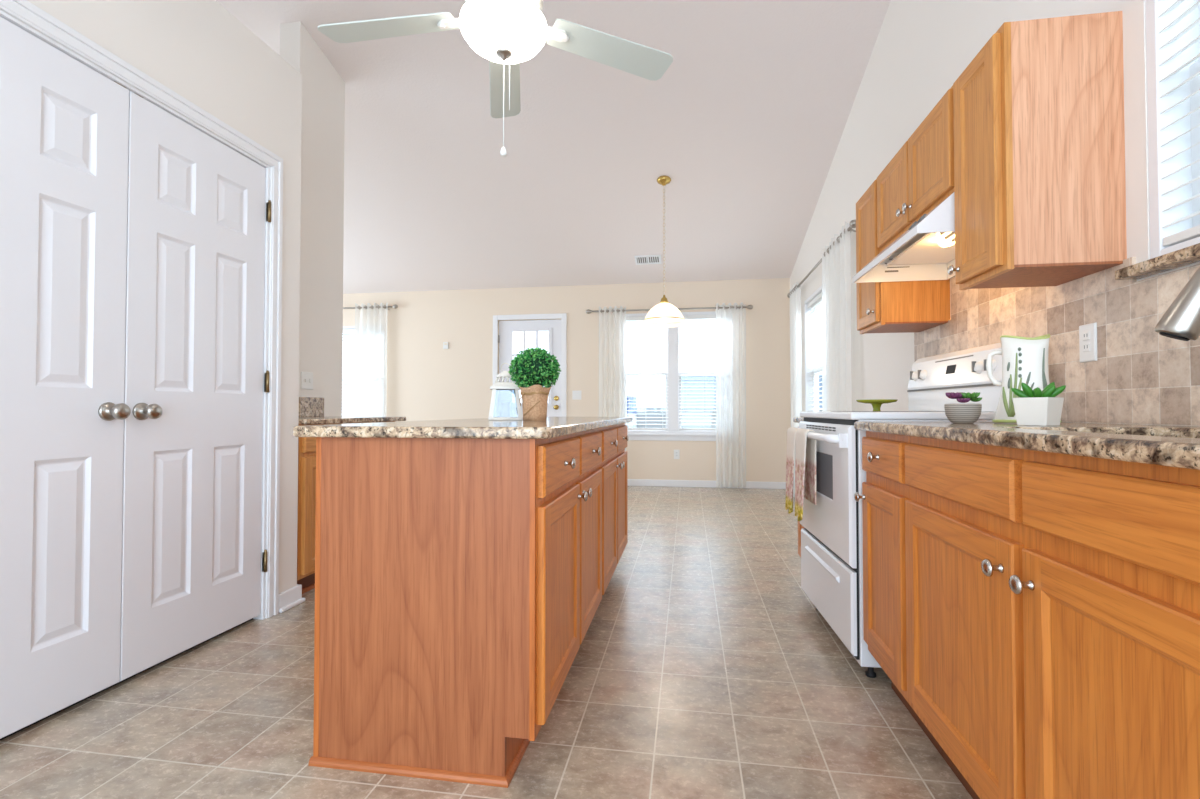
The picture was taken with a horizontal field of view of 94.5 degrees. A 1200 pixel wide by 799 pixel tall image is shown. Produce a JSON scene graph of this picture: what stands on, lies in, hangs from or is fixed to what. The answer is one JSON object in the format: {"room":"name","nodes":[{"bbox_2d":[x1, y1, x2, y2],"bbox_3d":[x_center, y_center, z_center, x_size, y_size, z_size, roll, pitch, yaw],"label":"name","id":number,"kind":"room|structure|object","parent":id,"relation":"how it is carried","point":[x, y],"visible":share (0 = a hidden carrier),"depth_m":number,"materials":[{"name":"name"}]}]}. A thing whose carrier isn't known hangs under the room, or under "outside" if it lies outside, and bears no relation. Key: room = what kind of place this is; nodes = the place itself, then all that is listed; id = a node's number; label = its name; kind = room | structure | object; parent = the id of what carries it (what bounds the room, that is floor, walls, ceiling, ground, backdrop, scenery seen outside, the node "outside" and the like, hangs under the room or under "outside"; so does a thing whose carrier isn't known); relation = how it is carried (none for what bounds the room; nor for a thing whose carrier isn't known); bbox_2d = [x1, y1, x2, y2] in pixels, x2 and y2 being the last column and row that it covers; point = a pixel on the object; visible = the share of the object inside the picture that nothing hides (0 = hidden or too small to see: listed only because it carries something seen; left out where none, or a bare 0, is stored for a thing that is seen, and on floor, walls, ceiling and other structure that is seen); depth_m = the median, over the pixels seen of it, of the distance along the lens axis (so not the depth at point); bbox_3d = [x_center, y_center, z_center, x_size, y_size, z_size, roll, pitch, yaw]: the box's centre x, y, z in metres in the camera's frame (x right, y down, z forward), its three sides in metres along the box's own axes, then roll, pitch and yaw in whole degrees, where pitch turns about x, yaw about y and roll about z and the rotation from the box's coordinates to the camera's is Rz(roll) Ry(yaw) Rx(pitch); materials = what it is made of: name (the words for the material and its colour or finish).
{"room":"kitchen","nodes":[
{"label":"kitchen","id":0,"kind":"room"},
{"bbox_2d":[0,0,301,601],"bbox_3d":[-2.511,-0.350,0.802,1.400,2.630,4.185,0,-1,9],"label":"wall","id":1,"kind":"structure","parent":0,"point":[198,50],"depth_m":2.40,"materials":[{"name":"white paint"}]},
{"bbox_2d":[0,17,130,738],"bbox_3d":[-1.669,-0.063,1.597,0.103,2.038,0.630,0,-1,9],"label":"door","id":2,"kind":"structure","parent":1,"relation":"in","point":[64,124],"depth_m":1.71,"materials":[{"name":"white paint"}]},
{"bbox_2d":[0,0,282,619],"bbox_3d":[-1.671,-0.082,1.917,0.129,2.137,1.414,0,-1,9],"label":"door frame","id":3,"kind":"structure","parent":1,"relation":"attached to","point":[24,11],"depth_m":2.53,"materials":[{"name":"white paint"}]},
{"bbox_2d":[120,91,270,680],"bbox_3d":[-1.569,-0.051,2.232,0.103,2.038,0.650,0,-1,9],"label":"door","id":4,"kind":"structure","parent":1,"relation":"in","point":[192,506],"depth_m":2.16,"materials":[{"name":"white paint"}]},
{"bbox_2d":[278,584,305,612],"bbox_3d":[-1.981,0.958,2.756,1.028,0.088,0.168,0,-1,9],"label":"baseboard","id":5,"kind":"structure","parent":1,"relation":"attached to","point":[291,597],"depth_m":2.66,"materials":[{"name":"white paint"}]},
{"bbox_2d":[280,21,344,416],"bbox_3d":[-2.007,-0.736,3.866,0.150,3.518,0.480,0,-1,9],"label":"wall","id":6,"kind":"structure","parent":0,"point":[323,88],"depth_m":3.84,"materials":[{"name":"white paint"}]},
{"bbox_2d":[301,372,312,389],"bbox_3d":[-1.948,-0.125,3.699,0.014,0.115,0.116,0,-1,9],"label":"wall switch","id":7,"kind":"object","parent":6,"relation":"attached to","point":[306,377],"visible":1,"depth_m":3.70,"materials":[{"name":"white plastic"}]},
{"bbox_2d":[0,486,972,798],"bbox_3d":[-1.778,1.048,3.072,7.320,0.080,8.750,0,-1,9],"label":"floor","id":8,"kind":"structure","parent":0,"point":[704,667],"depth_m":1.73,"materials":[{"name":"tile"}]},
{"bbox_2d":[0,618,252,740],"bbox_3d":[-1.700,0.975,1.902,0.050,0.022,1.266,0,-1,9],"label":"threshold","id":9,"kind":"object","parent":8,"relation":"on","point":[252,618],"visible":0.11,"depth_m":1.90,"materials":[{"name":"black"}]},
{"bbox_2d":[297,421,394,593],"bbox_3d":[-1.694,0.573,3.255,0.642,0.877,0.920,0,-1,9],"label":"base cabinet","id":10,"kind":"object","parent":8,"relation":"on","point":[306,446],"visible":0.02,"depth_m":2.80,"materials":[{"name":"brown wood"}]},
{"bbox_2d":[299,417,405,424],"bbox_3d":[-1.692,0.121,3.304,0.641,0.028,1.000,0,-1,9],"label":"countertop","id":11,"kind":"structure","parent":10,"relation":"on","point":[302,420],"depth_m":3.13,"materials":[{"name":"brown stone"}]},
{"bbox_2d":[299,397,323,416],"bbox_3d":[-1.939,0.051,3.727,0.020,0.130,0.245,0,-1,9],"label":"granite upstand","id":12,"kind":"object","parent":11,"relation":"on","point":[308,406],"visible":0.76,"depth_m":3.71,"materials":[{"name":"beige stone"}]},
{"bbox_2d":[308,429,601,787],"bbox_3d":[-0.367,0.548,1.944,0.670,0.877,1.025,0,-1,9],"label":"base cabinet","id":13,"kind":"object","parent":8,"relation":"on","point":[458,581],"visible":0.98,"depth_m":1.46,"materials":[{"name":"brown wood"}]},
{"bbox_2d":[598,423,628,594],"bbox_3d":[-0.204,0.567,2.951,0.662,0.877,1.015,0,-1,9],"label":"base cabinet","id":14,"kind":"object","parent":8,"relation":"on","point":[614,466],"visible":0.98,"depth_m":2.79,"materials":[{"name":"brown wood"}]},
{"bbox_2d":[293,417,631,438],"bbox_3d":[-0.317,0.105,2.491,0.722,0.030,2.135,0,-1,9],"label":"countertop","id":15,"kind":"structure","parent":14,"relation":"on","point":[479,428],"depth_m":1.47,"materials":[{"name":"brown stone"}]},
{"bbox_2d":[488,363,522,419],"bbox_3d":[-0.412,-0.035,2.415,0.144,0.248,0.144,0,-1,-11],"label":"candle lantern","id":16,"kind":"object","parent":15,"relation":"on","point":[504,406],"visible":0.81,"depth_m":2.37,"materials":[{"name":"white metal"}]},
{"bbox_2d":[500,402,509,416],"bbox_3d":[-0.412,0.044,2.414,0.044,0.066,0.043,0,-1,9],"label":"candle","id":17,"kind":"object","parent":16,"relation":"on","point":[504,406],"depth_m":2.40,"materials":[{"name":"white wax"}]},
{"bbox_2d":[508,347,560,420],"bbox_3d":[-0.267,-0.064,2.271,0.215,0.299,0.213,0,-1,9],"label":"boxwood topiary","id":18,"kind":"object","parent":15,"relation":"on","point":[534,371],"visible":1,"depth_m":2.22,"materials":[{"name":"green plant"}]},
{"bbox_2d":[798,521,803,556],"bbox_3d":[1.347,0.564,2.849,0.648,0.881,0.330,0,-1,9],"label":"base cabinet","id":19,"kind":"object","parent":8,"relation":"on","point":[800,526],"visible":0.02,"depth_m":2.98,"materials":[{"name":"brown wood"}]},
{"bbox_2d":[793,417,803,422],"bbox_3d":[1.357,0.108,2.859,0.634,0.030,0.344,0,-1,9],"label":"countertop","id":20,"kind":"structure","parent":19,"relation":"on","point":[795,419],"depth_m":2.95,"materials":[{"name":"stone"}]},
{"bbox_2d":[856,399,896,410],"bbox_3d":[1.403,0.047,2.815,0.192,0.091,0.192,0,-1,9],"label":"cake stand","id":21,"kind":"object","parent":20,"relation":"on","point":[876,403],"visible":0.72,"depth_m":2.77,"materials":[{"name":"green ceramic"}]},
{"bbox_2d":[794,342,1001,677],"bbox_3d":[1.197,0.396,2.300,0.678,1.194,0.766,0,-1,7],"label":"electric stove","id":22,"kind":"object","parent":8,"relation":"on","point":[832,532],"visible":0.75,"depth_m":2.11,"materials":[{"name":"white metal"}]},
{"bbox_2d":[785,427,804,513],"bbox_3d":[0.894,0.325,2.555,0.064,0.390,0.162,0,-1,9],"label":"dish towel","id":23,"kind":"object","parent":22,"relation":"hanging from","point":[791,432],"visible":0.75,"depth_m":2.54,"materials":[{"name":"fabric"}]},
{"bbox_2d":[795,428,815,520],"bbox_3d":[0.873,0.322,2.372,0.064,0.391,0.177,0,-1,9],"label":"dish towel","id":24,"kind":"object","parent":22,"relation":"hanging from","point":[805,450],"visible":0.88,"depth_m":2.35,"materials":[{"name":"fabric"}]},
{"bbox_2d":[800,411,995,419],"bbox_3d":[1.230,0.065,2.302,0.601,0.028,0.766,0,-1,7],"label":"cooktop","id":25,"kind":"object","parent":22,"relation":"in","point":[808,415],"depth_m":1.95,"materials":[{"name":"white metal"}]},
{"bbox_2d":[854,431,941,755],"bbox_3d":[1.163,0.541,1.688,0.648,0.881,0.382,0,-1,9],"label":"base cabinet","id":26,"kind":"object","parent":8,"relation":"on","point":[885,491],"visible":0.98,"depth_m":1.70,"materials":[{"name":"brown wood"}]},
{"bbox_2d":[905,436,1199,798],"bbox_3d":[1.048,0.528,0.964,0.648,0.881,1.081,0,-1,9],"label":"base cabinet","id":27,"kind":"object","parent":8,"relation":"on","point":[1053,599],"visible":1,"depth_m":0.92,"materials":[{"name":"brown wood"}]},
{"bbox_3d":[0.894,0.509,-0.008,0.648,0.881,0.883,0,-1,9],"label":"base cabinet","id":28,"kind":"object","parent":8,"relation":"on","visible":0},
{"bbox_2d":[854,421,1199,469],"bbox_3d":[1.017,0.068,0.727,0.637,0.030,2.356,0,-1,9],"label":"countertop","id":29,"kind":"structure","parent":28,"relation":"on","point":[1162,445],"depth_m":0.98,"materials":[{"name":"brown stone"}]},
{"bbox_2d":[944,392,981,423],"bbox_3d":[1.051,0.024,1.605,0.094,0.090,0.091,0,-1,9],"label":"succulent bowl","id":30,"kind":"object","parent":29,"relation":"on","point":[955,413],"visible":1,"depth_m":1.58,"materials":[{"name":"white ceramic"}]},
{"bbox_2d":[986,334,1061,423],"bbox_3d":[1.208,-0.058,1.587,0.170,0.254,0.116,-1,-1,38],"label":"ceramic pitcher","id":31,"kind":"object","parent":29,"relation":"on","point":[1024,359],"visible":0.72,"depth_m":1.56,"materials":[{"name":"white ceramic"}]},
{"bbox_2d":[1011,382,1065,425],"bbox_3d":[1.097,0.011,1.390,0.077,0.109,0.096,1,-1,-27],"label":"succulent pot","id":32,"kind":"object","parent":29,"relation":"on","point":[1035,407],"visible":1,"depth_m":1.37,"materials":[{"name":"white ceramic"}]},
{"bbox_2d":[1155,267,1199,340],"bbox_3d":[1.163,-0.159,0.857,0.104,0.428,0.433,1,-1,-37],"label":"kitchen faucet","id":33,"kind":"object","parent":29,"relation":"on","point":[1181,321],"visible":1,"depth_m":0.97,"materials":[{"name":"silver metal"}]},
{"bbox_2d":[519,385,551,420],"bbox_3d":[-0.264,0.014,2.271,0.136,0.144,0.137,0,-1,9],"label":"pot","id":34,"kind":"object","parent":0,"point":[534,397],"depth_m":2.23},
{"bbox_2d":[216,0,890,293],"bbox_3d":[-1.778,-2.113,3.132,7.320,1.257,8.750,0,-1,9],"label":"ceiling","id":35,"kind":"structure","parent":0,"point":[747,119],"depth_m":4.62,"materials":[{"name":"white paint"}]},
{"bbox_2d":[318,0,672,156],"bbox_3d":[-0.382,-1.644,1.933,1.251,1.612,1.311,0,-1,9],"label":"ceiling fan","id":36,"kind":"object","parent":35,"relation":"hanging from","point":[507,33],"visible":1,"depth_m":1.98,"materials":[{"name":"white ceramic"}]},
{"bbox_2d":[634,255,661,264],"bbox_3d":[0.556,-1.614,6.412,0.300,0.058,0.183,0,-1,9],"label":"ceiling vent","id":37,"kind":"object","parent":35,"relation":"in","point":[642,259],"visible":1,"depth_m":6.41,"materials":[{"name":"white metal"}]},
{"bbox_2d":[644,175,684,323],"bbox_3d":[0.582,-1.346,5.037,0.408,1.338,0.408,0,-1,9],"label":"pendant lamp","id":38,"kind":"object","parent":35,"relation":"hanging from","point":[663,180],"visible":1,"depth_m":5.03,"materials":[{"name":"frosted white glass"},{"name":"polished brass"}]},
{"bbox_2d":[343,278,790,481],"bbox_3d":[-1.113,-0.232,7.290,7.320,2.640,0.140,0,-1,9],"label":"wall","id":39,"kind":"structure","parent":0,"point":[426,381],"depth_m":7.09,"materials":[{"name":"beige paint"}]},
{"bbox_2d":[342,326,354,379],"bbox_3d":[-3.489,-0.283,7.663,1.210,1.445,0.130,0,-1,9],"label":"window","id":40,"kind":"structure","parent":39,"relation":"in","point":[344,327],"depth_m":7.61,"materials":[{"name":"white paint"}]},
{"bbox_2d":[342,329,354,415],"bbox_3d":[-3.493,-0.286,7.638,1.136,1.360,0.050,0,-1,9],"label":"window blind","id":41,"kind":"object","parent":40,"relation":"attached to","point":[345,331],"visible":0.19,"depth_m":7.63,"materials":[{"name":"white plastic"}]},
{"bbox_2d":[343,304,397,309],"bbox_3d":[-3.563,-1.237,7.563,1.756,0.058,0.105,0,-1,9],"label":"curtain rod","id":42,"kind":"object","parent":39,"relation":"attached to","point":[395,306],"visible":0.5,"depth_m":7.44,"materials":[{"name":"silver metal"}]},
{"bbox_2d":[354,302,387,416],"bbox_3d":[-3.063,-0.113,7.440,0.460,2.367,0.072,0,-1,9],"label":"sheer curtain","id":43,"kind":"object","parent":42,"relation":"hanging from","point":[370,387],"visible":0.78,"depth_m":7.45,"materials":[{"name":"white fabric"}]},
{"bbox_2d":[443,342,448,348],"bbox_3d":[-2.044,-0.716,7.364,0.070,0.090,0.024,0,-1,9],"label":"thermostat","id":44,"kind":"object","parent":39,"relation":"attached to","point":[445,344],"visible":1,"depth_m":7.36,"materials":[{"name":"white plastic"}]},
{"bbox_2d":[498,319,561,416],"bbox_3d":[-0.915,0.020,7.203,0.856,2.109,0.104,0,-1,9],"label":"door","id":45,"kind":"structure","parent":39,"relation":"in","point":[506,328],"depth_m":7.23,"materials":[{"name":"white paint"}]},
{"bbox_2d":[493,313,566,416],"bbox_3d":[-0.915,-0.009,7.174,0.985,2.190,0.018,0,-1,9],"label":"door frame","id":46,"kind":"structure","parent":39,"relation":"attached to","point":[563,316],"depth_m":7.15,"materials":[{"name":"white paint"}]},
{"bbox_2d":[572,391,580,399],"bbox_3d":[-0.295,-0.056,7.079,0.116,0.115,0.014,0,-1,9],"label":"wall switch","id":47,"kind":"object","parent":39,"relation":"attached to","point":[576,395],"visible":1,"depth_m":7.08,"materials":[{"name":"white plastic"}]},
{"bbox_2d":[586,305,752,313],"bbox_3d":[0.837,-1.110,6.863,2.046,0.058,0.105,0,-1,9],"label":"curtain rod","id":48,"kind":"object","parent":39,"relation":"attached to","point":[588,311],"visible":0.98,"depth_m":6.82,"materials":[{"name":"silver metal"}]},
{"bbox_2d":[599,306,625,450],"bbox_3d":[0.157,-0.052,6.928,0.340,2.227,0.075,0,-1,9],"label":"sheer curtain","id":49,"kind":"object","parent":48,"relation":"hanging from","point":[612,325],"visible":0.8,"depth_m":6.94,"materials":[{"name":"white fabric"}]},
{"bbox_2d":[716,302,745,487],"bbox_3d":[1.581,-0.057,6.702,0.355,2.227,0.078,0,-1,9],"label":"sheer curtain","id":50,"kind":"object","parent":48,"relation":"hanging from","point":[730,323],"visible":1,"depth_m":6.71,"materials":[{"name":"white fabric"}]},
{"bbox_2d":[626,311,715,433],"bbox_3d":[0.963,-0.329,6.957,1.405,1.510,0.130,0,-1,9],"label":"window","id":51,"kind":"structure","parent":39,"relation":"in","point":[673,350],"depth_m":6.91,"materials":[{"name":"white paint"}]},
{"bbox_2d":[626,316,667,429],"bbox_3d":[0.576,-0.332,6.994,0.556,1.428,0.052,0,-1,9],"label":"window blind","id":52,"kind":"object","parent":51,"relation":"attached to","point":[642,318],"visible":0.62,"depth_m":6.97,"materials":[{"name":"white plastic"}]},
{"bbox_2d":[679,315,715,429],"bbox_3d":[1.300,-0.334,6.879,0.641,1.428,0.052,0,-1,9],"label":"window blind","id":53,"kind":"object","parent":51,"relation":"attached to","point":[685,317],"visible":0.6,"depth_m":6.88,"materials":[{"name":"white plastic"}]},
{"bbox_2d":[627,433,715,440],"bbox_3d":[0.949,0.466,6.856,1.465,0.087,0.045,0,-1,9],"label":"window sill","id":54,"kind":"structure","parent":39,"relation":"attached to","point":[632,436],"depth_m":6.87,"materials":[{"name":"white paint"}]},
{"bbox_2d":[674,450,679,458],"bbox_3d":[0.949,0.680,6.870,0.070,0.115,0.009,0,-1,9],"label":"wall outlet","id":55,"kind":"object","parent":39,"relation":"attached to","point":[676,452],"visible":1,"depth_m":6.87,"materials":[{"name":"white plastic"}]},
{"bbox_2d":[628,479,785,488],"bbox_3d":[-1.125,1.044,7.189,6.920,0.085,0.016,0,-1,9],"label":"baseboard","id":56,"kind":"structure","parent":39,"relation":"attached to","point":[631,482],"depth_m":6.82,"materials":[{"name":"white paint"}]},
{"bbox_2d":[790,0,1199,425],"bbox_3d":[1.704,-0.877,2.526,0.140,3.750,8.690,0,-1,9],"label":"wall","id":57,"kind":"structure","parent":0,"point":[921,48],"depth_m":3.12,"materials":[{"name":"white paint"}]},
{"bbox_2d":[804,286,821,410],"bbox_3d":[2.123,-0.312,5.188,0.130,1.480,1.340,0,-1,9],"label":"window","id":58,"kind":"structure","parent":57,"relation":"in","point":[808,353],"depth_m":5.82,"materials":[{"name":"white paint"}]},
{"bbox_2d":[807,292,821,409],"bbox_3d":[2.103,-0.314,5.191,0.050,1.395,1.266,0,-1,9],"label":"window blind","id":59,"kind":"object","parent":58,"relation":"attached to","point":[817,300],"visible":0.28,"depth_m":5.55,"materials":[{"name":"white plastic"}]},
{"bbox_2d":[787,219,855,297],"bbox_3d":[1.965,-1.190,5.027,0.105,0.058,2.496,0,-1,9],"label":"curtain rod","id":60,"kind":"object","parent":57,"relation":"attached to","point":[852,223],"visible":0.57,"depth_m":4.79,"materials":[{"name":"silver metal"}]},
{"bbox_2d":[789,282,801,496],"bbox_3d":[2.091,-0.094,5.939,0.069,2.272,0.420,0,-1,9],"label":"sheer curtain","id":61,"kind":"object","parent":60,"relation":"hanging from","point":[795,294],"visible":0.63,"depth_m":5.86,"materials":[{"name":"white fabric"}]},
{"bbox_2d":[822,222,851,410],"bbox_3d":[1.824,-0.125,4.260,0.077,2.272,0.700,0,-1,9],"label":"sheer curtain","id":62,"kind":"object","parent":60,"relation":"hanging from","point":[836,263],"visible":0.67,"depth_m":4.21,"materials":[{"name":"white fabric"}]},
{"bbox_2d":[856,179,949,333],"bbox_3d":[1.498,-0.717,2.811,0.356,0.724,0.337,0,-1,9],"label":"upper cabinet","id":63,"kind":"object","parent":57,"relation":"attached to","point":[902,306],"visible":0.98,"depth_m":2.68,"materials":[{"name":"brown wood"}]},
{"bbox_2d":[852,192,954,282],"bbox_3d":[1.367,-0.640,2.267,0.424,0.142,0.766,0,-1,9],"label":"range hood","id":64,"kind":"object","parent":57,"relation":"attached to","point":[925,251],"visible":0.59,"depth_m":2.44,"materials":[{"name":"white metal"}]},
{"bbox_2d":[877,86,953,250],"bbox_3d":[1.411,-0.901,2.265,0.356,0.377,0.770,0,-1,9],"label":"upper cabinet","id":65,"kind":"object","parent":57,"relation":"attached to","point":[920,176],"visible":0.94,"depth_m":2.19,"materials":[{"name":"brown wood"}]},
{"bbox_2d":[947,11,1126,289],"bbox_3d":[1.328,-0.737,1.737,0.356,0.724,0.289,0,-1,9],"label":"upper cabinet","id":66,"kind":"object","parent":57,"relation":"attached to","point":[1040,183],"visible":1,"depth_m":1.60,"materials":[{"name":"brown wood"}]},
{"bbox_2d":[914,257,1199,425],"bbox_3d":[1.429,-0.262,1.259,0.010,0.649,3.525,0,-1,9],"label":"wall tile","id":67,"kind":"structure","parent":57,"relation":"attached to","point":[1139,375],"depth_m":1.64,"materials":[{"name":"tile"}]},
{"bbox_2d":[1079,322,1096,362],"bbox_3d":[1.489,-0.173,1.696,0.009,0.115,0.070,0,-1,9],"label":"wall outlet","id":68,"kind":"object","parent":67,"relation":"attached to","point":[1088,332],"visible":1,"depth_m":1.69,"materials":[{"name":"white plastic"}]},
{"bbox_2d":[1083,331,1089,340],"bbox_3d":[1.489,-0.194,1.697,0.008,0.026,0.030,0,-1,9],"label":"socket","id":69,"kind":"object","parent":68,"relation":"attached to","point":[1086,334],"depth_m":1.69,"materials":[{"name":"white plastic"}]},
{"bbox_2d":[1083,343,1089,351],"bbox_3d":[1.489,-0.159,1.696,0.008,0.026,0.030,0,-1,9],"label":"socket","id":70,"kind":"object","parent":68,"relation":"attached to","point":[1086,346],"depth_m":1.69,"materials":[{"name":"white plastic"}]},
{"bbox_2d":[1115,243,1199,279],"bbox_3d":[1.371,-0.357,0.813,0.125,0.028,1.442,0,-1,9],"label":"window sill","id":71,"kind":"structure","parent":57,"relation":"attached to","point":[1189,255],"depth_m":1.39,"materials":[{"name":"brown stone"}]},
{"bbox_2d":[1145,0,1199,258],"bbox_3d":[1.429,-0.862,0.808,0.130,0.985,1.372,0,-1,9],"label":"window","id":72,"kind":"structure","parent":57,"relation":"in","point":[1156,121],"depth_m":1.45,"materials":[{"name":"white paint"}]},
{"bbox_2d":[1158,0,1199,245],"bbox_3d":[1.390,-0.863,0.815,0.051,0.903,1.298,0,-1,9],"label":"window blind","id":73,"kind":"object","parent":72,"relation":"attached to","point":[1194,232],"visible":0.92,"depth_m":1.41,"materials":[{"name":"white plastic"}]},
{"label":"outside","id":74,"kind":"structure","parent":0,"visible":0},
{"bbox_3d":[3.700,1.841,23.303,28.000,0.100,32.750,0,-1,9],"label":"ground","id":75,"kind":"structure","parent":74,"visible":0},
{"bbox_2d":[627,396,636,427],"bbox_3d":[0.289,0.773,14.421,1.250,1.700,1.000,0,-1,9],"label":"garden shed","id":76,"kind":"object","parent":75,"relation":"on","point":[629,403],"visible":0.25,"depth_m":13.86,"materials":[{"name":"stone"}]},
{"bbox_2d":[637,375,821,427],"bbox_3d":[4.321,0.472,17.028,10.400,2.400,4.800,0,-1,9],"label":"house","id":77,"kind":"structure","parent":75,"relation":"on","point":[683,382],"depth_m":15.46,"materials":[{"name":"grey"}]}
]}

